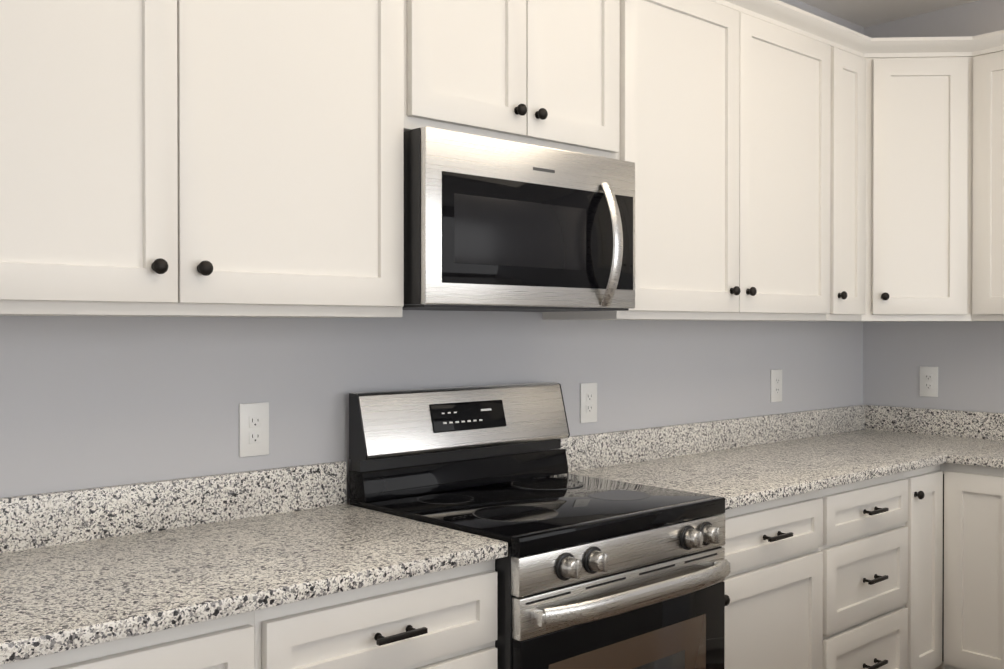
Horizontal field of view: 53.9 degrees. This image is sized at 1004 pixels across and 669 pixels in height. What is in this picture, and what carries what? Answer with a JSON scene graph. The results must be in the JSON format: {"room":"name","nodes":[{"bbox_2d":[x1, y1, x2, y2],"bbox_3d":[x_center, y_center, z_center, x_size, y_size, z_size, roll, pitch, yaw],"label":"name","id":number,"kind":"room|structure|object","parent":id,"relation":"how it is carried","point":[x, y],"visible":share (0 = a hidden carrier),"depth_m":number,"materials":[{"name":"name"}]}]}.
{"room":"kitchen","nodes":[
{"label":"kitchen","id":0,"kind":"room"},
{"bbox_2d":[0,0,863,504],"bbox_3d":[-0.489,-0.012,2.666,5.965,2.750,0.150,0,1,-42],"label":"wall","id":1,"kind":"structure","parent":0,"point":[86,402],"depth_m":2.57,"materials":[{"name":"grey paint"}]},
{"bbox_2d":[0,0,403,317],"bbox_3d":[-0.751,-0.554,2.072,1.153,1.030,0.362,0,1,-42],"label":"upper cabinet","id":2,"kind":"object","parent":1,"relation":"attached to","point":[201,158],"visible":1,"depth_m":2.00,"materials":[{"name":"white paint"}]},
{"bbox_2d":[239,402,268,456],"bbox_3d":[-0.613,0.235,2.446,0.080,0.131,0.008,0,1,-42],"label":"electrical outlet","id":3,"kind":"object","parent":1,"relation":"attached to","point":[253,429],"visible":1,"depth_m":2.44,"materials":[{"name":"white plastic"}]},
{"bbox_2d":[403,0,619,158],"bbox_3d":[-0.038,-0.786,2.721,0.778,0.577,0.362,0,1,-42],"label":"upper cabinet","id":4,"kind":"object","parent":1,"relation":"attached to","point":[544,73],"visible":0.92,"depth_m":2.59,"materials":[{"name":"white paint"}]},
{"bbox_2d":[402,126,634,311],"bbox_3d":[-0.012,-0.279,2.686,0.758,0.423,0.452,0,1,-42],"label":"microwave","id":5,"kind":"object","parent":4,"relation":"attached to","point":[493,224],"visible":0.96,"depth_m":2.50,"materials":[{"name":"silver metal"}]},
{"bbox_2d":[580,383,596,422],"bbox_3d":[0.288,0.226,3.268,0.080,0.131,0.008,0,1,-42],"label":"electrical outlet","id":6,"kind":"object","parent":1,"relation":"attached to","point":[588,402],"visible":1,"depth_m":3.26,"materials":[{"name":"white plastic"}]},
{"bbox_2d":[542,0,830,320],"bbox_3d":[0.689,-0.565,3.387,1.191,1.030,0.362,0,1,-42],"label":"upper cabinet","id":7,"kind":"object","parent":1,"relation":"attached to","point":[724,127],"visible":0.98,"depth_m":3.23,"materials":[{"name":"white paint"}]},
{"bbox_2d":[770,369,781,401],"bbox_3d":[1.121,0.209,4.029,0.080,0.131,0.008,0,1,-42],"label":"electrical outlet","id":8,"kind":"object","parent":1,"relation":"attached to","point":[776,387],"visible":1,"depth_m":4.02,"materials":[{"name":"white plastic"}]},
{"bbox_2d":[826,47,865,320],"bbox_3d":[1.228,-0.569,3.879,0.268,1.030,0.362,0,1,-42],"label":"upper cabinet","id":9,"kind":"object","parent":1,"relation":"attached to","point":[848,192],"visible":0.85,"depth_m":3.77,"materials":[{"name":"white paint"}]},
{"bbox_2d":[828,57,971,321],"bbox_3d":[1.634,-0.570,4.083,0.608,1.030,0.608,0,1,-42],"label":"upper cabinet","id":10,"kind":"object","parent":1,"relation":"attached to","point":[918,268],"visible":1,"depth_m":3.85,"materials":[{"name":"white paint"}]},
{"bbox_2d":[710,0,1003,57],"bbox_3d":[0.680,-1.106,2.396,3.708,0.065,1.228,0,1,-42],"label":"crown molding","id":11,"kind":"structure","parent":10,"relation":"attached to","point":[798,21],"depth_m":3.77,"materials":[{"name":"white paint"}]},
{"bbox_2d":[799,0,978,27],"bbox_3d":[1.112,-1.424,0.900,5.965,0.100,4.900,0,1,-42],"label":"ceiling","id":12,"kind":"structure","parent":0,"point":[864,13],"depth_m":4.24,"materials":[{"name":"white paint"}]},
{"bbox_2d":[863,0,1003,412],"bbox_3d":[3.260,-0.014,2.872,0.150,2.750,4.600,0,1,-42],"label":"wall","id":13,"kind":"structure","parent":0,"point":[966,358],"depth_m":4.25,"materials":[{"name":"grey paint"}]},
{"bbox_2d":[920,366,937,396],"bbox_3d":[1.856,0.205,4.293,0.008,0.131,0.080,0,1,-42],"label":"electrical outlet","id":14,"kind":"object","parent":13,"relation":"attached to","point":[928,381],"visible":1,"depth_m":4.29,"materials":[{"name":"white plastic"}]},
{"bbox_2d":[971,51,1003,320],"bbox_3d":[2.237,-0.567,3.605,0.362,1.030,0.910,0,1,-42],"label":"upper cabinet","id":15,"kind":"object","parent":13,"relation":"attached to","point":[987,187],"visible":1,"depth_m":3.79,"materials":[{"name":"white paint"}]},
{"bbox_3d":[1.112,1.426,0.923,5.965,0.100,4.900,0,1,-42],"label":"floor","id":16,"kind":"structure","parent":0,"visible":0},
{"bbox_2d":[0,610,254,668],"bbox_3d":[-0.817,0.928,1.820,0.500,0.882,0.665,0,1,-42],"label":"base cabinet","id":17,"kind":"object","parent":16,"relation":"on","point":[227,642],"visible":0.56,"depth_m":1.67,"materials":[{"name":"white paint"}]},
{"bbox_2d":[255,559,496,668],"bbox_3d":[-0.416,0.925,2.185,0.584,0.882,0.665,0,1,-42],"label":"base cabinet","id":18,"kind":"object","parent":16,"relation":"on","point":[445,619],"visible":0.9,"depth_m":1.97,"materials":[{"name":"white paint"}]},
{"bbox_2d":[0,461,507,664],"bbox_3d":[-0.799,0.414,1.841,1.610,0.143,0.650,0,1,-42],"label":"countertop","id":19,"kind":"structure","parent":18,"relation":"on","point":[79,568],"depth_m":2.05,"materials":[{"name":"stone"}]},
{"bbox_2d":[349,382,729,668],"bbox_3d":[0.121,0.758,2.595,0.758,1.210,0.725,0,1,-42],"label":"range","id":20,"kind":"object","parent":16,"relation":"on","point":[595,573],"visible":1,"depth_m":2.52,"materials":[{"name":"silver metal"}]},
{"bbox_2d":[721,490,822,668],"bbox_3d":[0.586,0.918,3.100,0.602,0.882,0.665,0,1,-42],"label":"base cabinet","id":21,"kind":"object","parent":16,"relation":"on","point":[773,580],"visible":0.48,"depth_m":2.90,"materials":[{"name":"white paint"}]},
{"bbox_2d":[819,472,907,668],"bbox_3d":[1.020,0.915,3.496,0.574,0.882,0.665,0,1,-42],"label":"base cabinet","id":22,"kind":"object","parent":16,"relation":"on","point":[864,548],"visible":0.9,"depth_m":3.27,"materials":[{"name":"white paint"}]},
{"bbox_2d":[903,463,1003,668],"bbox_3d":[1.639,0.912,3.893,0.874,0.882,0.912,0,1,-42],"label":"base cabinet","id":23,"kind":"object","parent":16,"relation":"on","point":[954,524],"visible":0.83,"depth_m":3.58,"materials":[{"name":"white paint"}]},
{"bbox_2d":[561,405,989,509],"bbox_3d":[1.122,0.400,3.582,2.050,0.143,0.668,0,1,-42],"label":"countertop","id":24,"kind":"structure","parent":23,"relation":"on","point":[738,462],"depth_m":3.52,"materials":[{"name":"stone"}]},
{"bbox_2d":[953,413,1003,468],"bbox_3d":[2.167,0.401,3.495,0.625,0.143,0.870,0,1,-42],"label":"countertop","id":25,"kind":"structure","parent":23,"relation":"on","point":[977,441],"depth_m":4.02,"materials":[{"name":"stone"}]}
]}

